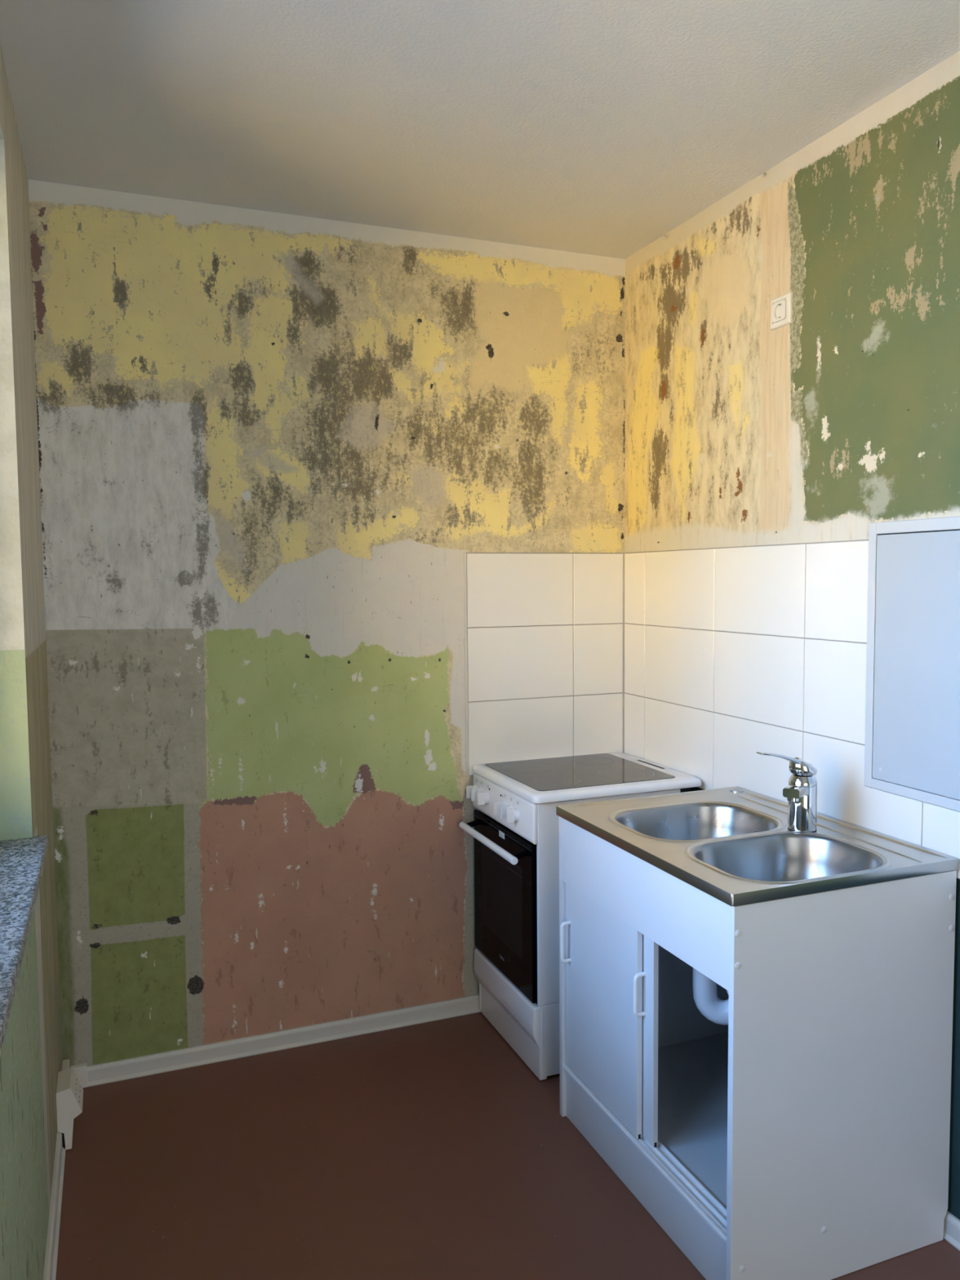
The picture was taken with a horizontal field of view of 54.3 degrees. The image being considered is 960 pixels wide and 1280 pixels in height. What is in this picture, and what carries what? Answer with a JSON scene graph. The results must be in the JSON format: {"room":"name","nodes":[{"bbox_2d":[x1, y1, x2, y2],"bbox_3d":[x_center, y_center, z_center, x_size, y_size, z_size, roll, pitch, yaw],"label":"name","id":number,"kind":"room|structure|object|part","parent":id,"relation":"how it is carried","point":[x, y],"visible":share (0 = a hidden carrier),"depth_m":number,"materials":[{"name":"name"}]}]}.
{"room":"damaged room","nodes":[
{"label":"damaged room","id":0,"kind":"room"},
{"bbox_2d":[0,42,62,1279],"bbox_3d":[-0.619,0.154,0.671,0.320,2.627,4.250,-2,4,-21],"label":"wall","id":1,"kind":"structure","parent":0,"point":[31,1059],"depth_m":2.03,"materials":[{"name":"paint"}]},
{"bbox_2d":[0,835,48,1055],"bbox_3d":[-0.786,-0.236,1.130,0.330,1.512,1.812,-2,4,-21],"label":"windowsill","id":2,"kind":"structure","parent":1,"relation":"in","point":[22,860],"depth_m":1.64,"materials":[{"name":"grey stone"}]},
{"bbox_2d":[43,1131,65,1279],"bbox_3d":[-0.389,1.441,0.662,0.019,0.056,3.915,-2,4,-21],"label":"baseboard","id":3,"kind":"structure","parent":1,"relation":"attached to","point":[53,1232],"depth_m":2.19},
{"bbox_2d":[55,1058,87,1150],"bbox_3d":[-1.147,1.259,2.637,0.066,0.169,0.339,-2,4,-21],"label":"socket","id":4,"kind":"object","parent":1,"relation":"attached to","point":[71,1081],"visible":1,"depth_m":2.48,"materials":[{"name":"white plastic"}]},
{"bbox_2d":[27,179,625,1067],"bbox_3d":[-0.406,-0.012,3.158,1.908,2.627,0.250,-2,4,-21],"label":"wall","id":5,"kind":"structure","parent":0,"point":[273,447],"depth_m":2.97,"materials":[{"name":"paint"}]},
{"bbox_2d":[87,994,480,1087],"bbox_3d":[-0.327,1.277,3.136,1.822,0.056,0.019,-2,4,-21],"label":"baseboard","id":6,"kind":"structure","parent":5,"relation":"attached to","point":[206,1054],"depth_m":3.00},
{"bbox_2d":[463,551,468,776],"bbox_3d":[-0.047,0.084,3.177,0.008,0.762,0.008,-2,4,-21],"label":"trim","id":7,"kind":"structure","parent":5,"relation":"attached to","point":[464,553],"depth_m":3.17,"materials":[{"name":"white plastic"}]},
{"bbox_2d":[0,0,959,259],"bbox_3d":[0.361,-1.292,0.989,2.468,0.200,4.690,-2,4,-21],"label":"ceiling","id":8,"kind":"structure","parent":0,"point":[596,127],"depth_m":2.19,"materials":[{"name":"paint"}]},
{"bbox_2d":[55,1012,959,1279],"bbox_3d":[0.385,1.504,1.175,2.468,0.150,4.690,-2,4,-21],"label":"floor","id":9,"kind":"structure","parent":0,"point":[432,1150],"depth_m":2.36,"materials":[{"name":"paint"}]},
{"bbox_2d":[458,752,701,1079],"bbox_3d":[0.315,0.862,3.087,0.642,0.871,0.514,-2,4,-21],"label":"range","id":10,"kind":"object","parent":9,"relation":"on","point":[515,833],"visible":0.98,"depth_m":2.90,"materials":[{"name":"metal"}]},
{"bbox_3d":[0.019,0.518,3.074,0.014,0.041,0.041,-2,4,-21],"label":"knob","id":11,"kind":"part","parent":10,"relation":"part of","materials":[{"name":"white plastic"}]},
{"bbox_2d":[458,809,537,1003],"bbox_3d":[0.268,0.873,3.080,0.550,0.798,0.478,-2,4,-21],"label":"oven","id":12,"kind":"object","parent":10,"relation":"in","point":[505,966],"depth_m":2.95,"materials":[{"name":"black glass"}]},
{"bbox_3d":[0.072,0.527,2.976,0.016,0.120,0.493,-2,4,-21],"label":"control panel","id":13,"kind":"part","parent":10,"relation":"part of","materials":[{"name":"metal"}]},
{"bbox_3d":[0.081,1.144,3.018,0.027,0.128,0.489,-2,4,-21],"label":"drawer","id":14,"kind":"part","parent":10,"relation":"part of","materials":[{"name":"metal"}]},
{"bbox_3d":[0.089,0.529,2.897,0.014,0.041,0.041,-2,4,-21],"label":"knob","id":15,"kind":"part","parent":10,"relation":"part of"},
{"bbox_3d":[0.107,0.532,2.850,0.014,0.041,0.041,-2,4,-21],"label":"knob","id":16,"kind":"part","parent":10,"relation":"part of","materials":[{"name":"white plastic"}]},
{"bbox_2d":[484,753,675,791],"bbox_3d":[0.317,0.428,3.071,0.480,0.002,0.446,-2,4,-21],"label":"cooktop","id":17,"kind":"object","parent":10,"relation":"in","point":[598,770],"depth_m":3.04,"materials":[{"name":"black glass"}]},
{"bbox_3d":[0.337,0.441,3.069,0.587,0.024,0.514,-2,4,-21],"label":"plate","id":18,"kind":"part","parent":10,"relation":"part of","materials":[{"name":"ceramic"}]},
{"bbox_2d":[559,816,956,1279],"bbox_3d":[0.630,0.921,2.348,0.612,0.852,0.781,-2,4,-21],"label":"base cabinet","id":19,"kind":"object","parent":9,"relation":"on","point":[805,1135],"visible":0.97,"depth_m":2.04,"materials":[{"name":"white laminate"}]},
{"bbox_3d":[0.233,0.824,2.555,0.030,0.115,0.010,-2,4,-21],"label":"handle","id":20,"kind":"part","parent":19,"relation":"part of","materials":[{"name":"white plastic"}]},
{"bbox_3d":[0.313,0.925,2.420,0.014,0.538,0.378,-2,4,-21],"label":"sliding door","id":21,"kind":"part","parent":19,"relation":"part of","materials":[{"name":"white plastic"}]},
{"bbox_3d":[0.379,0.846,2.234,0.030,0.107,0.010,-2,4,-21],"label":"handle","id":22,"kind":"part","parent":19,"relation":"part of","materials":[{"name":"white plastic"}]},
{"bbox_3d":[0.499,0.898,2.706,0.592,0.852,0.016,-2,4,-21],"label":"panel","id":23,"kind":"part","parent":19,"relation":"part of","materials":[{"name":"white plastic"}]},
{"bbox_3d":[0.365,0.595,2.223,0.007,0.178,0.747,-2,4,-21],"label":"rail","id":24,"kind":"part","parent":19,"relation":"part of","materials":[{"name":"white plastic"}]},
{"bbox_3d":[0.345,0.927,2.388,0.014,0.538,0.381,-2,4,-21],"label":"sliding door","id":25,"kind":"part","parent":19,"relation":"part of","materials":[{"name":"white plastic"}]},
{"bbox_2d":[657,1031,728,1208],"bbox_3d":[0.638,1.215,2.370,0.533,0.016,0.747,-2,4,-21],"label":"shelf","id":26,"kind":"object","parent":19,"relation":"attached to","point":[693,1068],"depth_m":2.38,"materials":[{"name":"white laminate"}]},
{"bbox_2d":[555,786,959,906],"bbox_3d":[0.635,0.543,2.327,0.606,0.158,0.786,-2,4,-21],"label":"sink","id":27,"kind":"object","parent":19,"relation":"in","point":[735,846],"visible":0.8,"depth_m":2.25,"materials":[{"name":"metal"}]},
{"bbox_3d":[0.556,0.539,2.417,0.385,0.151,0.311,-2,4,-21],"label":"bowl","id":28,"kind":"part","parent":27,"relation":"part of","materials":[{"name":"metal"}]},
{"bbox_2d":[693,968,728,1025],"bbox_3d":[0.584,0.775,2.242,0.162,0.297,0.078,0,4,12],"label":"trap","id":29,"kind":"object","parent":27,"relation":"attached to","point":[715,1009],"visible":0.34,"depth_m":2.23,"materials":[{"name":"plastic"}]},
{"bbox_2d":[756,751,817,832],"bbox_3d":[0.751,0.370,2.288,0.111,0.201,0.155,3,5,39],"label":"tap","id":30,"kind":"object","parent":27,"relation":"on","point":[801,793],"visible":1,"depth_m":2.28,"materials":[{"name":"silver metal"}]},
{"bbox_3d":[0.741,0.295,2.283,0.141,0.052,0.043,-2,4,-21],"label":"lever","id":31,"kind":"part","parent":30,"relation":"part of","materials":[{"name":"silver metal"}]},
{"bbox_3d":[0.762,0.365,2.254,0.042,0.039,0.114,2,4,32],"label":"spout","id":32,"kind":"part","parent":30,"relation":"part of","materials":[{"name":"silver metal"}]},
{"bbox_3d":[0.686,0.559,2.104,0.389,0.151,0.304,-2,4,-21],"label":"bowl","id":33,"kind":"part","parent":27,"relation":"part of","materials":[{"name":"metal"}]},
{"bbox_3d":[0.779,0.943,1.998,0.592,0.852,0.016,-2,4,-21],"label":"panel","id":34,"kind":"part","parent":19,"relation":"part of","materials":[{"name":"white laminate"}]},
{"bbox_2d":[624,50,959,1219],"bbox_3d":[1.414,0.084,1.471,0.246,2.627,4.250,-2,4,-21],"label":"wall","id":35,"kind":"structure","parent":0,"point":[760,460],"depth_m":2.54,"materials":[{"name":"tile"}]},
{"bbox_2d":[760,173,766,177],"bbox_3d":[0.789,-1.290,2.600,0.018,0.015,0.012,-2,4,-21],"label":"wall hook","id":36,"kind":"object","parent":35,"relation":"attached to","point":[762,175],"visible":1,"depth_m":2.60,"materials":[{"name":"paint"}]},
{"bbox_2d":[770,291,792,329],"bbox_3d":[0.820,-0.897,2.556,0.012,0.081,0.081,-2,4,-21],"label":"wall socket","id":37,"kind":"object","parent":35,"relation":"attached to","point":[781,307],"visible":1,"depth_m":2.55,"materials":[{"name":"white plastic"}]},
{"bbox_2d":[863,515,959,811],"bbox_3d":[1.055,0.055,2.046,0.010,0.648,0.555,-2,4,-21],"label":"access panel","id":38,"kind":"object","parent":35,"relation":"attached to","point":[912,741],"visible":1,"depth_m":2.16,"materials":[{"name":"paint"}]},
{"bbox_3d":[0.958,0.039,2.293,0.010,0.648,0.024,-2,4,-21],"label":"frame rail","id":39,"kind":"part","parent":38,"relation":"part of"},
{"bbox_3d":[1.058,0.366,2.067,0.010,0.024,0.507,-2,4,-21],"label":"frame rail","id":40,"kind":"part","parent":38,"relation":"part of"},
{"bbox_3d":[1.052,-0.255,2.026,0.010,0.028,0.507,-2,4,-21],"label":"frame rail","id":41,"kind":"part","parent":38,"relation":"part of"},
{"bbox_2d":[942,1210,959,1250],"bbox_3d":[1.572,1.413,0.841,0.019,0.056,2.810,-2,4,-21],"label":"baseboard","id":42,"kind":"structure","parent":35,"relation":"attached to","point":[951,1223],"depth_m":2.11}
]}

